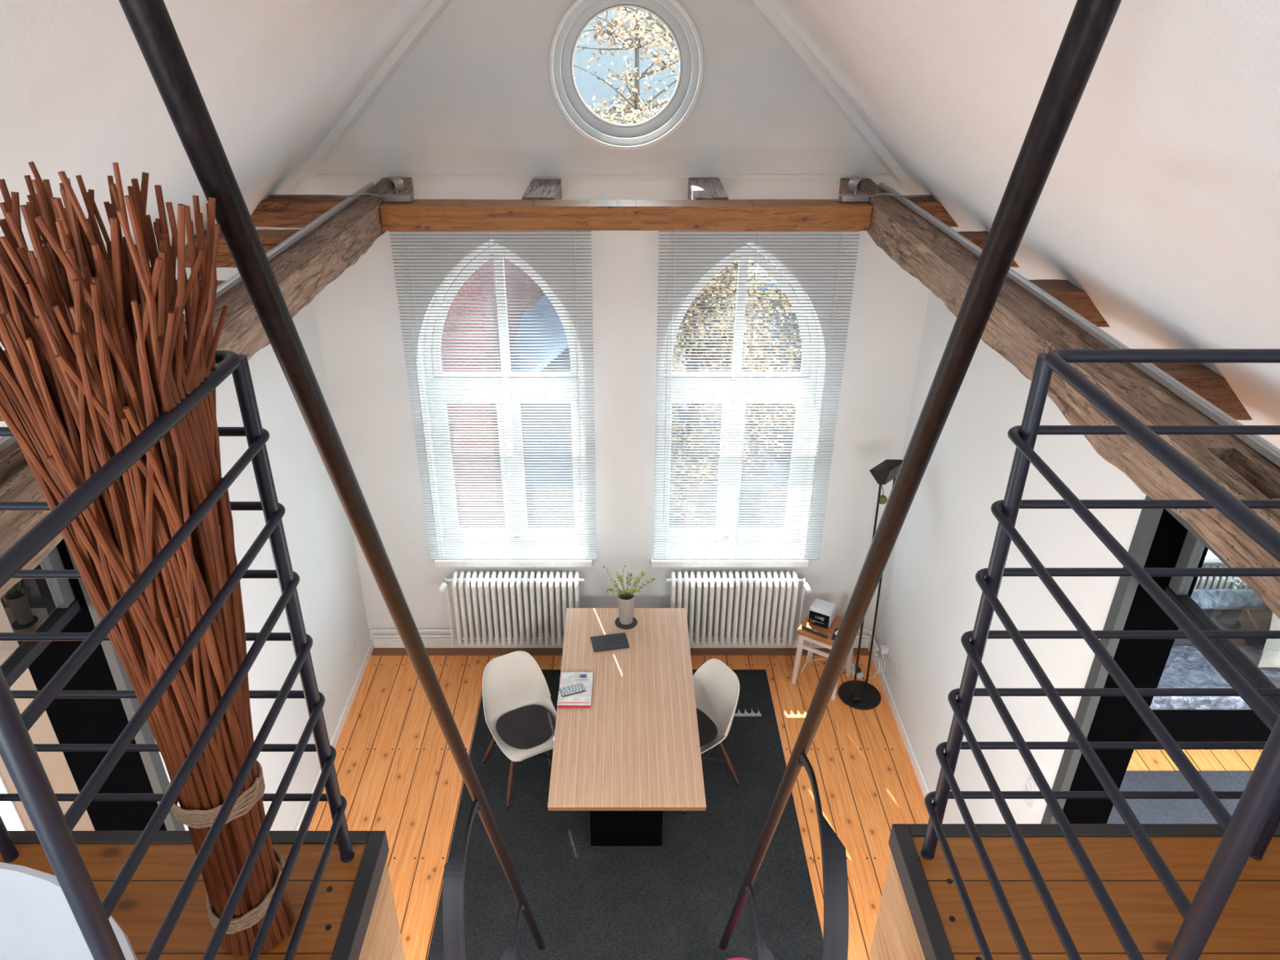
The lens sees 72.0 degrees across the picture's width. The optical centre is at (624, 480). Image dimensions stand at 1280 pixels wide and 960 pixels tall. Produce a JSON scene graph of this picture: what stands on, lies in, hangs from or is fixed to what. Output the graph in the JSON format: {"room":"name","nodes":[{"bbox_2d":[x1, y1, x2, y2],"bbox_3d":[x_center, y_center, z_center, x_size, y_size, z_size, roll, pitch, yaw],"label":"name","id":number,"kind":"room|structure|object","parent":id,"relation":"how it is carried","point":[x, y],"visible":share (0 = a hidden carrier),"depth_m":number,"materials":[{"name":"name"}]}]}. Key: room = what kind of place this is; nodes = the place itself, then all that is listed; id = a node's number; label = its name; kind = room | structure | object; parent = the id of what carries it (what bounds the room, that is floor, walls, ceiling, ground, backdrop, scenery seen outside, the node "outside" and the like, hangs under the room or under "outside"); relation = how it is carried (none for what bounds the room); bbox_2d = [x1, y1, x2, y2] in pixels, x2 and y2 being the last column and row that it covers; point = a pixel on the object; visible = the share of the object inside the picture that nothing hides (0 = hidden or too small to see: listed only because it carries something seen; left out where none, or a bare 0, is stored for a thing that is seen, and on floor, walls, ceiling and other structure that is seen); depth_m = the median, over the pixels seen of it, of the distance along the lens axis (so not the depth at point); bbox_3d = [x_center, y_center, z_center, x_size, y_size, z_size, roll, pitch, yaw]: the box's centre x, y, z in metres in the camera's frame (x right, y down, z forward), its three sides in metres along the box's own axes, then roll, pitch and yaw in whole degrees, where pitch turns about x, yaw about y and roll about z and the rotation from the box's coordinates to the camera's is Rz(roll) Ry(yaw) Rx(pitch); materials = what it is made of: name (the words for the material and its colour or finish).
{"room":"loft dining room","nodes":[
{"label":"loft dining room","id":0,"kind":"room"},
{"bbox_2d":[0,771,27,831],"bbox_3d":[-5.020,1.139,4.753,2.960,3.200,0.100,0,28,0],"label":"wall","id":1,"kind":"structure","parent":0,"point":[10,814],"depth_m":5.13,"materials":[{"name":"white paint"}]},
{"bbox_2d":[0,226,370,831],"bbox_3d":[-2.360,1.956,2.575,0.380,3.819,9.290,0,28,0],"label":"wall","id":2,"kind":"structure","parent":0,"point":[317,529],"depth_m":5.79,"materials":[{"name":"white paint"}]},
{"bbox_2d":[0,538,185,831],"bbox_3d":[-2.359,2.050,3.057,0.402,3.197,2.550,0,28,0],"label":"door","id":3,"kind":"structure","parent":2,"relation":"in","point":[30,605],"depth_m":3.83,"materials":[{"name":"wood"}]},
{"bbox_2d":[0,831,405,959],"bbox_3d":[-1.334,2.016,-0.042,1.652,0.426,4.580,0,28,0],"label":"platform","id":4,"kind":"object","parent":2,"relation":"attached to","point":[353,914],"visible":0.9,"depth_m":1.77,"materials":[{"name":"brown wood"}]},
{"bbox_2d":[0,862,137,959],"bbox_3d":[-0.985,0.900,1.005,0.866,0.572,0.833,0,28,0],"label":"tub chair","id":5,"kind":"object","parent":4,"relation":"on","point":[37,922],"visible":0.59,"depth_m":1.25,"materials":[{"name":"white plastic"}]},
{"bbox_2d":[0,161,295,957],"bbox_3d":[-0.674,0.246,1.348,0.336,1.391,0.321,15,32,26],"label":"bundle","id":6,"kind":"object","parent":4,"relation":"on","point":[84,371],"visible":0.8,"depth_m":1.14,"materials":[{"name":"wood"}]},
{"bbox_2d":[0,350,354,959],"bbox_3d":[-0.916,0.792,0.634,0.736,1.104,2.170,0,28,0],"label":"loft railing","id":7,"kind":"object","parent":4,"relation":"on","point":[19,754],"visible":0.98,"depth_m":1.20,"materials":[{"name":"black metal"}]},
{"bbox_2d":[294,640,373,831],"bbox_3d":[-2.159,2.115,6.223,0.022,0.090,3.010,0,28,0],"label":"baseboard","id":8,"kind":"structure","parent":2,"relation":"attached to","point":[340,723],"depth_m":6.80,"materials":[{"name":"white paint"}]},
{"bbox_2d":[349,640,357,660],"bbox_3d":[-2.163,1.361,7.027,0.014,0.080,0.160,0,28,0],"label":"wall socket","id":9,"kind":"object","parent":2,"relation":"attached to","point":[353,651],"visible":1,"depth_m":7.00,"materials":[{"name":"white plastic"}]},
{"bbox_2d":[0,0,431,350],"bbox_3d":[-1.515,-0.357,1.335,2.750,3.004,9.290,0,28,0],"label":"ceiling","id":10,"kind":"structure","parent":0,"point":[80,95],"depth_m":2.76,"materials":[{"name":"paint"}]},
{"bbox_2d":[539,8,729,324],"bbox_3d":[4.000,-12.451,29.634,20.400,11.640,10.600,0,28,0],"label":"sky","id":11,"kind":"structure","parent":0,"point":[588,85],"depth_m":25.98,"materials":[{"name":"blue"}]},
{"bbox_2d":[300,0,1233,639],"bbox_3d":[0.250,0.570,7.307,13.500,10.190,0.360,0,28,0],"label":"wall","id":12,"kind":"structure","parent":0,"point":[475,95],"depth_m":6.08,"materials":[{"name":"white paint"}]},
{"bbox_2d":[0,177,413,598],"bbox_3d":[-1.482,-0.334,2.884,0.199,0.196,6.604,0,28,0],"label":"timber beam","id":13,"kind":"structure","parent":12,"relation":"attached to","point":[303,269],"depth_m":3.66,"materials":[{"name":"brown wood"}]},
{"bbox_2d":[0,182,373,452],"bbox_3d":[-1.553,-0.395,2.750,0.032,0.026,6.020,0,28,0],"label":"channel","id":14,"kind":"object","parent":13,"relation":"on","point":[5,442],"visible":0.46,"depth_m":4.05,"materials":[{"name":"metal"}]},
{"bbox_2d":[142,279,231,312],"bbox_3d":[-1.877,-0.717,3.542,0.593,0.148,0.191,0,28,0],"label":"tie","id":15,"kind":"object","parent":13,"relation":"attached to","point":[219,282],"visible":0.02,"depth_m":3.47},
{"bbox_2d":[185,229,300,267],"bbox_3d":[-1.875,-1.141,4.336,0.597,0.151,0.189,0,28,0],"label":"tie","id":16,"kind":"object","parent":13,"relation":"attached to","point":[269,238],"visible":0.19,"depth_m":4.26,"materials":[{"name":"wood"}]},
{"bbox_2d":[250,196,346,227],"bbox_3d":[-1.876,-1.562,5.129,0.595,0.152,0.187,0,28,0],"label":"tie","id":17,"kind":"object","parent":13,"relation":"attached to","point":[272,211],"visible":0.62,"depth_m":5.05,"materials":[{"name":"wood"}]},
{"bbox_2d":[282,0,451,194],"bbox_3d":[-1.265,-2.653,5.238,2.250,2.415,0.280,0,28,0],"label":"trim","id":18,"kind":"structure","parent":12,"relation":"attached to","point":[435,8],"depth_m":5.31,"materials":[{"name":"white paint"}]},
{"bbox_2d":[370,629,455,631],"bbox_3d":[-1.785,1.271,7.438,0.710,0.020,0.021,0,28,0],"label":"pipe","id":19,"kind":"object","parent":12,"relation":"attached to","point":[371,630],"visible":0.69,"depth_m":7.43,"materials":[{"name":"white metal"}]},
{"bbox_2d":[371,635,456,637],"bbox_3d":[-1.785,1.324,7.467,0.710,0.020,0.021,0,28,0],"label":"pipe","id":20,"kind":"object","parent":12,"relation":"attached to","point":[372,636],"visible":0.69,"depth_m":7.46,"materials":[{"name":"white metal"}]},
{"bbox_2d":[423,239,592,567],"bbox_3d":[-0.895,-0.538,6.667,1.270,2.611,0.400,0,28,0],"label":"window","id":21,"kind":"structure","parent":12,"relation":"in","point":[438,563],"depth_m":6.74,"materials":[{"name":"white paint"}]},
{"bbox_2d":[464,560,493,560],"bbox_3d":[-1.170,0.640,7.106,0.240,0.002,0.050,0,28,0],"label":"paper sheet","id":22,"kind":"object","parent":21,"relation":"on","point":[464,560],"visible":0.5,"depth_m":7.09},
{"bbox_2d":[389,230,596,559],"bbox_3d":[-0.881,-0.556,6.414,1.327,2.650,0.150,0,28,0],"label":"blind","id":23,"kind":"object","parent":21,"relation":"attached to","point":[430,528],"visible":0.98,"depth_m":6.44,"materials":[{"name":"plastic"}]},
{"bbox_2d":[438,571,583,646],"bbox_3d":[-0.901,1.076,7.227,1.152,0.712,0.257,0,28,0],"label":"radiator","id":24,"kind":"object","parent":12,"relation":"attached to","point":[477,606],"visible":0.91,"depth_m":7.13,"materials":[{"name":"white metal"}]},
{"bbox_2d":[521,178,561,199],"bbox_3d":[-0.507,-1.753,5.481,0.195,0.137,0.659,0,28,0],"label":"beam","id":25,"kind":"structure","parent":12,"relation":"attached to","point":[538,188],"depth_m":5.42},
{"bbox_2d":[313,174,892,177],"bbox_3d":[-0.060,-1.981,5.737,4.080,0.020,0.016,0,28,0],"label":"trim","id":26,"kind":"structure","parent":12,"relation":"attached to","point":[316,175],"depth_m":5.73,"materials":[{"name":"white paint"}]},
{"bbox_2d":[371,648,869,655],"bbox_3d":[-0.030,1.466,7.514,4.236,0.014,0.078,0,28,0],"label":"trim","id":27,"kind":"structure","parent":12,"relation":"attached to","point":[376,651],"depth_m":7.50,"materials":[{"name":"brown wood"}]},
{"bbox_2d":[372,637,869,648],"bbox_3d":[-0.030,1.395,7.532,4.236,0.098,0.022,0,28,0],"label":"baseboard","id":28,"kind":"structure","parent":12,"relation":"attached to","point":[378,642],"depth_m":7.53,"materials":[{"name":"white paint"}]},
{"bbox_2d":[549,0,703,151],"bbox_3d":[0.012,-2.574,5.499,0.950,0.950,0.195,0,28,0],"label":"window","id":29,"kind":"structure","parent":12,"relation":"in","point":[580,15],"depth_m":5.51,"materials":[{"name":"white paint"}]},
{"bbox_2d":[688,177,728,199],"bbox_3d":[0.514,-1.757,5.486,0.203,0.142,0.662,0,28,0],"label":"beam","id":30,"kind":"structure","parent":12,"relation":"attached to","point":[699,188],"depth_m":5.42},
{"bbox_2d":[650,242,818,567],"bbox_3d":[0.850,-0.531,6.671,1.270,2.596,0.400,0,28,0],"label":"window","id":31,"kind":"structure","parent":12,"relation":"in","point":[654,563],"depth_m":6.74,"materials":[{"name":"white paint"}]},
{"bbox_2d":[687,560,715,560],"bbox_3d":[0.620,0.640,7.106,0.220,0.002,0.045,0,28,0],"label":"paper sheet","id":32,"kind":"object","parent":31,"relation":"on","point":[687,560],"visible":0.36,"depth_m":7.09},
{"bbox_2d":[742,560,769,560],"bbox_3d":[1.060,0.640,7.106,0.220,0.002,0.045,0,28,0],"label":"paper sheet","id":33,"kind":"object","parent":31,"relation":"on","point":[742,560],"visible":0.36,"depth_m":7.09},
{"bbox_2d":[653,230,860,559],"bbox_3d":[0.888,-0.556,6.414,1.323,2.650,0.150,0,28,0],"label":"blind","id":34,"kind":"object","parent":31,"relation":"attached to","point":[657,528],"visible":0.97,"depth_m":6.44,"materials":[{"name":"plastic"}]},
{"bbox_2d":[666,571,812,646],"bbox_3d":[0.914,1.076,7.227,1.152,0.712,0.257,0,28,0],"label":"radiator","id":35,"kind":"object","parent":12,"relation":"attached to","point":[772,601],"visible":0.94,"depth_m":7.13,"materials":[{"name":"white metal"}]},
{"bbox_2d":[750,0,922,195],"bbox_3d":[0.985,-2.653,5.238,2.250,2.415,0.280,0,28,0],"label":"trim","id":36,"kind":"structure","parent":12,"relation":"attached to","point":[765,7],"depth_m":5.30,"materials":[{"name":"white paint"}]},
{"bbox_2d":[795,635,877,656],"bbox_3d":[1.771,1.381,7.359,0.632,0.020,0.266,0,28,0],"label":"pipe","id":37,"kind":"object","parent":12,"relation":"attached to","point":[857,636],"visible":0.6,"depth_m":7.41,"materials":[{"name":"white metal"}]},
{"bbox_2d":[795,629,878,650],"bbox_3d":[1.771,1.329,7.331,0.632,0.020,0.266,0,28,0],"label":"pipe","id":38,"kind":"object","parent":12,"relation":"attached to","point":[864,630],"visible":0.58,"depth_m":7.37,"materials":[{"name":"white metal"}]},
{"bbox_2d":[838,177,1279,618],"bbox_3d":[1.507,-0.329,2.879,0.210,0.205,6.600,0,28,0],"label":"timber beam","id":39,"kind":"structure","parent":12,"relation":"attached to","point":[1020,326],"depth_m":2.62,"materials":[{"name":"brown wood"}]},
{"bbox_2d":[379,199,871,231],"bbox_3d":[0.009,-1.538,5.109,2.792,0.142,0.205,0,28,0],"label":"crossbeam","id":40,"kind":"object","parent":39,"relation":"attached to","point":[419,215],"visible":1,"depth_m":5.03,"materials":[{"name":"brown wood"}]},
{"bbox_2d":[381,177,413,202],"bbox_3d":[-1.310,-1.670,5.059,0.184,0.132,0.093,0,28,0],"label":"spotlight","id":41,"kind":"object","parent":40,"relation":"on","point":[396,184],"visible":1,"depth_m":5.06,"materials":[{"name":"metal"}]},
{"bbox_2d":[267,192,382,197],"bbox_3d":[-1.744,-1.612,5.013,0.753,0.050,0.172,0,28,0],"label":"power cable","id":42,"kind":"object","parent":41,"relation":"attached to","point":[362,193],"visible":0.98,"depth_m":5.06,"materials":[{"name":"plastic"}]},
{"bbox_2d":[838,177,871,202],"bbox_3d":[1.330,-1.670,5.059,0.184,0.133,0.093,0,28,0],"label":"spotlight","id":43,"kind":"object","parent":40,"relation":"on","point":[855,184],"visible":1,"depth_m":5.05,"materials":[{"name":"metal"}]},
{"bbox_2d":[870,192,933,197],"bbox_3d":[1.724,-1.612,5.013,0.673,0.050,0.172,0,28,0],"label":"power cable","id":44,"kind":"object","parent":43,"relation":"attached to","point":[882,193],"visible":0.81,"depth_m":5.00,"materials":[{"name":"plastic"}]},
{"bbox_2d":[906,196,958,226],"bbox_3d":[1.857,-1.565,5.129,0.507,0.145,0.186,0,28,0],"label":"tie","id":45,"kind":"object","parent":39,"relation":"attached to","point":[933,206],"visible":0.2,"depth_m":5.05,"materials":[{"name":"wood"}]},
{"bbox_2d":[957,231,1019,267],"bbox_3d":[1.859,-1.139,4.336,0.511,0.147,0.187,0,28,0],"label":"tie","id":46,"kind":"object","parent":39,"relation":"attached to","point":[979,238],"visible":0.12,"depth_m":4.29,"materials":[{"name":"wood"}]},
{"bbox_2d":[1027,279,1110,327],"bbox_3d":[1.857,-0.713,3.544,0.512,0.148,0.188,0,28,0],"label":"tie","id":47,"kind":"object","parent":39,"relation":"attached to","point":[1077,300],"visible":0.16,"depth_m":3.46,"materials":[{"name":"wood"}]},
{"bbox_2d":[878,182,1279,466],"bbox_3d":[1.578,-0.395,2.750,0.032,0.026,6.020,0,28,0],"label":"channel","id":48,"kind":"object","parent":39,"relation":"on","point":[1265,448],"visible":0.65,"depth_m":2.83,"materials":[{"name":"metal"}]},
{"bbox_2d":[1152,363,1252,420],"bbox_3d":[1.858,-0.289,2.750,0.514,0.150,0.187,0,28,0],"label":"tie","id":49,"kind":"object","parent":39,"relation":"attached to","point":[1202,380],"visible":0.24,"depth_m":2.67,"materials":[{"name":"wood"}]},
{"bbox_2d":[1204,551,1222,562],"bbox_3d":[4.900,-0.293,6.747,1.160,1.960,0.390,0,28,0],"label":"window","id":50,"kind":"structure","parent":12,"relation":"in","point":[1209,558],"depth_m":7.03,"materials":[{"name":"white paint"}]},
{"bbox_2d":[1194,564,1250,588],"bbox_3d":[4.950,1.019,7.196,1.140,0.704,0.168,0,28,0],"label":"radiator","id":51,"kind":"object","parent":12,"relation":"attached to","point":[1222,580],"visible":0.06,"depth_m":7.01,"materials":[{"name":"white metal"}]},
{"bbox_2d":[1226,576,1248,588],"bbox_3d":[4.981,0.781,6.904,0.462,0.212,0.126,0,28,0],"label":"blossoms","id":52,"kind":"object","parent":51,"relation":"attached to","point":[1239,579],"visible":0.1,"depth_m":6.92,"materials":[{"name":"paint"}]},
{"bbox_2d":[307,655,1262,959],"bbox_3d":[0.250,3.595,3.686,13.500,0.120,9.700,0,28,0],"label":"floor","id":53,"kind":"structure","parent":0,"point":[397,773],"depth_m":6.36,"materials":[{"name":"brown wood"}]},
{"bbox_2d":[0,600,94,831],"bbox_3d":[-3.040,1.395,4.847,0.980,2.660,0.037,0,28,0],"label":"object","id":54,"kind":"object","parent":53,"relation":"on","point":[55,764],"visible":0.02,"depth_m":4.91,"materials":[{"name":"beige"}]},
{"bbox_2d":[426,669,823,959],"bbox_3d":[0.018,2.475,5.639,2.315,0.008,3.800,0,28,0],"label":"rug","id":55,"kind":"object","parent":53,"relation":"on","point":[675,900],"visible":0.47,"depth_m":5.59,"materials":[{"name":"grey fabric"}]},
{"bbox_2d":[482,650,556,808],"bbox_3d":[-0.704,1.707,6.115,0.498,0.879,0.538,-14,31,-24],"label":"shell chair","id":56,"kind":"object","parent":55,"relation":"on","point":[520,713],"visible":0.94,"depth_m":6.12,"materials":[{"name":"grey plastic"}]},
{"bbox_2d":[547,608,706,845],"bbox_3d":[0.015,1.775,6.160,0.926,0.734,1.933,0,28,0],"label":"dining table","id":57,"kind":"object","parent":55,"relation":"on","point":[633,756],"visible":0.92,"depth_m":5.71,"materials":[{"name":"brown wood"}]},
{"bbox_2d":[558,705,591,708],"bbox_3d":[-0.335,1.447,5.984,0.215,0.010,0.285,0,28,-1],"label":"magazine","id":58,"kind":"object","parent":57,"relation":"on","point":[559,706],"visible":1,"depth_m":5.86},
{"bbox_2d":[556,676,593,705],"bbox_3d":[-0.333,1.434,5.990,0.225,0.007,0.280,1,28,1],"label":"folded newspaper","id":59,"kind":"object","parent":58,"relation":"on","point":[589,702],"visible":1,"depth_m":5.87,"materials":[{"name":"paper"}]},
{"bbox_2d":[558,675,588,703],"bbox_3d":[-0.343,1.426,5.993,0.200,0.004,0.270,-1,28,-2],"label":"paper","id":60,"kind":"object","parent":59,"relation":"on","point":[560,676],"visible":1,"depth_m":5.88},
{"bbox_2d":[559,700,589,702],"bbox_3d":[-0.335,1.418,5.998,0.205,0.004,0.265,0,28,0],"label":"envelope","id":61,"kind":"object","parent":60,"relation":"on","point":[559,700],"visible":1,"depth_m":5.88,"materials":[{"name":"white paper"}]},
{"bbox_2d":[558,671,592,701],"bbox_3d":[-0.331,1.407,6.008,0.218,0.005,0.285,0,28,1],"label":"newspaper","id":62,"kind":"object","parent":61,"relation":"on","point":[566,681],"visible":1,"depth_m":6.03,"materials":[{"name":"paper"}]},
{"bbox_2d":[559,683,586,697],"bbox_3d":[-0.352,1.423,5.965,0.166,0.008,0.084,-10,30,-18],"label":"paper","id":63,"kind":"object","parent":62,"relation":"on","point":[577,688],"visible":1,"depth_m":5.96,"materials":[{"name":"grey paper"}]},
{"bbox_2d":[579,674,586,677],"bbox_3d":[-0.285,1.356,6.085,0.045,0.012,0.024,-3,28,-5],"label":"eraser","id":64,"kind":"object","parent":62,"relation":"on","point":[580,675],"visible":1,"depth_m":6.08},
{"bbox_2d":[590,632,629,652],"bbox_3d":[-0.107,1.190,6.459,0.264,0.013,0.168,-5,29,-10],"label":"tablet case","id":65,"kind":"object","parent":57,"relation":"on","point":[615,641],"visible":1,"depth_m":6.45,"materials":[{"name":"black fabric"}]},
{"bbox_2d":[614,617,637,629],"bbox_3d":[0.013,1.079,6.675,0.172,0.006,0.172,0,28,0],"label":"coaster","id":66,"kind":"object","parent":57,"relation":"on","point":[618,624],"visible":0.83,"depth_m":6.64,"materials":[{"name":"stone"}]},
{"bbox_2d":[617,589,635,624],"bbox_3d":[0.013,0.963,6.627,0.134,0.243,0.134,0,28,0],"label":"flower vase","id":67,"kind":"object","parent":66,"relation":"on","point":[625,607],"visible":0.84,"depth_m":6.59,"materials":[{"name":"grey ceramic"}]},
{"bbox_2d":[602,565,655,599],"bbox_3d":[0.035,0.824,6.555,0.390,0.456,0.219,0,28,0],"label":"leafy branches","id":68,"kind":"object","parent":67,"relation":"in","point":[633,589],"visible":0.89,"depth_m":6.52,"materials":[{"name":"green plant"}]},
{"bbox_2d":[683,658,739,814],"bbox_3d":[0.486,1.727,6.078,0.538,0.879,0.498,-16,32,-28],"label":"shell chair","id":69,"kind":"object","parent":55,"relation":"on","point":[716,686],"visible":0.5,"depth_m":6.07,"materials":[{"name":"white plastic"}]},
{"bbox_2d":[726,957,751,959],"bbox_3d":[0.600,2.787,4.581,0.360,0.445,0.360,0,28,0],"label":"round stool","id":70,"kind":"object","parent":55,"relation":"on","point":[731,958],"visible":1,"depth_m":4.62,"materials":[{"name":"fabric"}]},
{"bbox_2d":[800,642,827,672],"bbox_3d":[1.644,1.359,7.266,0.417,0.444,0.142,-6,29,-12],"label":"cable","id":71,"kind":"object","parent":53,"relation":"on","point":[810,642],"visible":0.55,"depth_m":7.26,"materials":[{"name":"white plastic"}]},
{"bbox_2d":[791,614,853,700],"bbox_3d":[1.612,1.397,7.086,0.390,0.540,0.370,17,33,29],"label":"wooden stool","id":72,"kind":"object","parent":53,"relation":"on","point":[805,635],"visible":0.51,"depth_m":6.96,"materials":[{"name":"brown wood"}]},
{"bbox_2d":[801,625,828,637],"bbox_3d":[1.488,1.186,6.882,0.220,0.025,0.024,19,34,31],"label":"glasses case","id":73,"kind":"object","parent":72,"relation":"on","point":[814,631],"visible":1,"depth_m":6.87,"materials":[{"name":"brown leather"}]},
{"bbox_2d":[808,598,836,628],"bbox_3d":[1.572,1.059,6.990,0.176,0.148,0.178,15,32,25],"label":"clock radio","id":74,"kind":"object","parent":72,"relation":"on","point":[822,613],"visible":1,"depth_m":6.93,"materials":[{"name":"white plastic"}]},
{"bbox_2d":[831,628,838,639],"bbox_3d":[1.684,1.212,6.853,0.120,0.006,0.150,12,31,22],"label":"notebook","id":75,"kind":"object","parent":72,"relation":"on","point":[833,636],"visible":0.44,"depth_m":6.85,"materials":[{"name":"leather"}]},
{"bbox_2d":[843,661,863,679],"bbox_3d":[1.890,1.557,7.280,0.054,0.075,0.200,-18,33,-30],"label":"power strip","id":76,"kind":"object","parent":53,"relation":"on","point":[860,675],"visible":0.61,"depth_m":7.25,"materials":[{"name":"white plastic"}]},
{"bbox_2d":[838,459,902,710],"bbox_3d":[1.869,0.805,6.553,0.359,2.087,0.336,0,28,0],"label":"floor lamp","id":77,"kind":"object","parent":53,"relation":"on","point":[864,695],"visible":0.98,"depth_m":6.89,"materials":[{"name":"black metal"}]},
{"bbox_2d":[850,692,861,701],"bbox_3d":[1.835,1.720,6.981,0.070,0.030,0.080,0,28,0],"label":"switch","id":78,"kind":"object","parent":77,"relation":"attached to","point":[856,696],"depth_m":6.96,"materials":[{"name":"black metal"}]},
{"bbox_2d":[1106,770,1253,823],"bbox_3d":[4.475,2.900,4.846,3.450,0.008,3.400,0,28,0],"label":"carpet","id":79,"kind":"object","parent":53,"relation":"on","point":[1146,811],"visible":0.18,"depth_m":6.18,"materials":[{"name":"carpet"}]},
{"bbox_2d":[1137,609,1279,742],"bbox_3d":[4.700,1.453,6.776,2.800,0.735,0.870,0,28,0],"label":"daybed","id":80,"kind":"object","parent":53,"relation":"on","point":[1186,718],"visible":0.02,"depth_m":6.52,"materials":[{"name":"grey fabric"}]},
{"bbox_2d":[1191,588,1270,609],"bbox_3d":[4.730,0.924,6.816,2.460,0.160,0.160,0,28,0],"label":"bolster","id":81,"kind":"object","parent":80,"relation":"on","point":[1206,598],"visible":0.25,"depth_m":6.75,"materials":[{"name":"fabric"}]},
{"bbox_2d":[1257,612,1279,667],"bbox_3d":[5.120,1.090,6.474,0.720,0.679,0.319,4,28,7],"label":"cushion","id":82,"kind":"object","parent":80,"relation":"on","point":[1270,657],"visible":0.6,"depth_m":6.51,"materials":[{"name":"beige fabric"}]},
{"bbox_2d":[871,276,1146,823],"bbox_3d":[2.245,2.055,2.628,0.270,3.595,9.290,0,28,0],"label":"wall","id":83,"kind":"structure","parent":0,"point":[931,593],"depth_m":5.14,"materials":[{"name":"white paint"}]},
{"bbox_2d":[885,641,897,675],"bbox_3d":[2.103,1.408,6.939,0.014,0.080,0.320,0,28,0],"label":"wall socket","id":84,"kind":"object","parent":83,"relation":"attached to","point":[890,655],"visible":0.9,"depth_m":6.89,"materials":[{"name":"white plastic"}]},
{"bbox_2d":[879,644,888,653],"bbox_3d":[2.065,1.348,6.992,0.060,0.055,0.050,0,28,0],"label":"charger","id":85,"kind":"object","parent":84,"relation":"attached to","point":[884,649],"visible":1,"depth_m":6.97,"materials":[{"name":"white plastic"}]},
{"bbox_2d":[863,653,884,678],"bbox_3d":[2.019,1.495,7.119,0.088,0.324,0.245,-13,31,-22],"label":"coiled cable","id":86,"kind":"object","parent":85,"relation":"hanging from","point":[882,654],"visible":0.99,"depth_m":7.04,"materials":[{"name":"white plastic"}]},
{"bbox_2d":[867,640,942,823],"bbox_3d":[2.099,2.094,6.263,0.022,0.090,2.920,0,28,0],"label":"baseboard","id":87,"kind":"structure","parent":83,"relation":"attached to","point":[918,772],"depth_m":6.63,"materials":[{"name":"white paint"}]},
{"bbox_2d":[1024,774,1037,808],"bbox_3d":[2.103,1.615,4.565,0.014,0.160,0.080,0,28,0],"label":"wall socket","id":88,"kind":"object","parent":83,"relation":"attached to","point":[1031,785],"visible":0.62,"depth_m":4.55,"materials":[{"name":"white plastic"}]},
{"bbox_2d":[870,823,1279,959],"bbox_3d":[1.337,2.012,-0.034,1.525,0.426,4.598,0,28,0],"label":"platform","id":89,"kind":"object","parent":83,"relation":"attached to","point":[922,915],"visible":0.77,"depth_m":1.76,"materials":[{"name":"brown wood"}]},
{"bbox_2d":[920,348,1279,959],"bbox_3d":[0.960,0.791,0.637,0.729,1.104,2.176,0,28,0],"label":"loft railing","id":90,"kind":"object","parent":89,"relation":"on","point":[1255,820],"visible":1,"depth_m":1.31,"materials":[{"name":"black metal"}]},
{"bbox_2d":[1040,494,1279,823],"bbox_3d":[2.244,2.029,3.096,0.292,3.197,2.640,0,28,0],"label":"door","id":91,"kind":"structure","parent":83,"relation":"in","point":[1162,538],"depth_m":3.82,"materials":[{"name":"wood"}]},
{"bbox_2d":[768,0,1279,448],"bbox_3d":[1.235,-0.356,1.335,2.750,3.000,9.290,0,28,0],"label":"ceiling","id":92,"kind":"structure","parent":0,"point":[1158,201],"depth_m":2.26,"materials":[{"name":"paint"}]},
{"bbox_2d":[118,0,1121,959],"bbox_3d":[0.025,0.794,2.598,1.135,5.387,2.409,0,28,0],"label":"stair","id":93,"kind":"structure","parent":92,"relation":"attached to","point":[1091,21],"depth_m":1.36,"materials":[{"name":"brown metal"}]},
{"label":"outside","id":94,"kind":"structure","parent":0,"visible":0},
{"bbox_2d":[674,324,794,524],"bbox_3d":[0.000,-7.848,33.577,60.000,0.200,53.400,0,28,0],"label":"courtyard","id":95,"kind":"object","parent":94,"point":[697,327],"depth_m":19.28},
{"bbox_2d":[440,242,540,524],"bbox_3d":[-5.825,-5.159,17.091,7.750,10.640,9.600,0,28,0],"label":"brick building","id":96,"kind":"structure","parent":95,"relation":"on","point":[492,274],"depth_m":14.29,"materials":[{"name":"brick"}]},
{"bbox_2d":[493,294,687,524],"bbox_3d":[-0.550,-1.644,16.990,3.500,4.540,4.900,0,28,0],"label":"building","id":97,"kind":"structure","parent":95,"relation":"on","point":[541,298],"depth_m":15.11,"materials":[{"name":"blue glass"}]},
{"bbox_2d":[573,7,679,124],"bbox_3d":[0.232,-7.915,21.927,4.482,10.937,3.813,15,32,26],"label":"tree","id":98,"kind":"object","parent":95,"relation":"on","point":[636,99],"visible":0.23,"depth_m":20.88,"materials":[{"name":"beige plant"}]},
{"bbox_2d":[526,7,801,524],"bbox_3d":[0.849,-2.059,12.057,4.279,9.944,3.596,13,31,23],"label":"tree","id":99,"kind":"object","parent":95,"relation":"on","point":[666,33],"visible":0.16,"depth_m":11.65,"materials":[{"name":"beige plant"}]},
{"bbox_2d":[714,260,802,450],"bbox_3d":[3.450,-2.649,15.092,4.532,8.117,3.858,-2,28,-4],"label":"tree","id":100,"kind":"object","parent":95,"relation":"on","point":[727,311],"visible":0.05,"depth_m":15.16,"materials":[{"name":"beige plant"}]},
{"bbox_2d":[724,246,801,428],"bbox_3d":[5.950,-4.449,22.010,6.500,4.740,5.600,0,28,0],"label":"tree","id":101,"kind":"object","parent":95,"relation":"on","point":[735,264],"visible":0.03,"depth_m":19.95,"materials":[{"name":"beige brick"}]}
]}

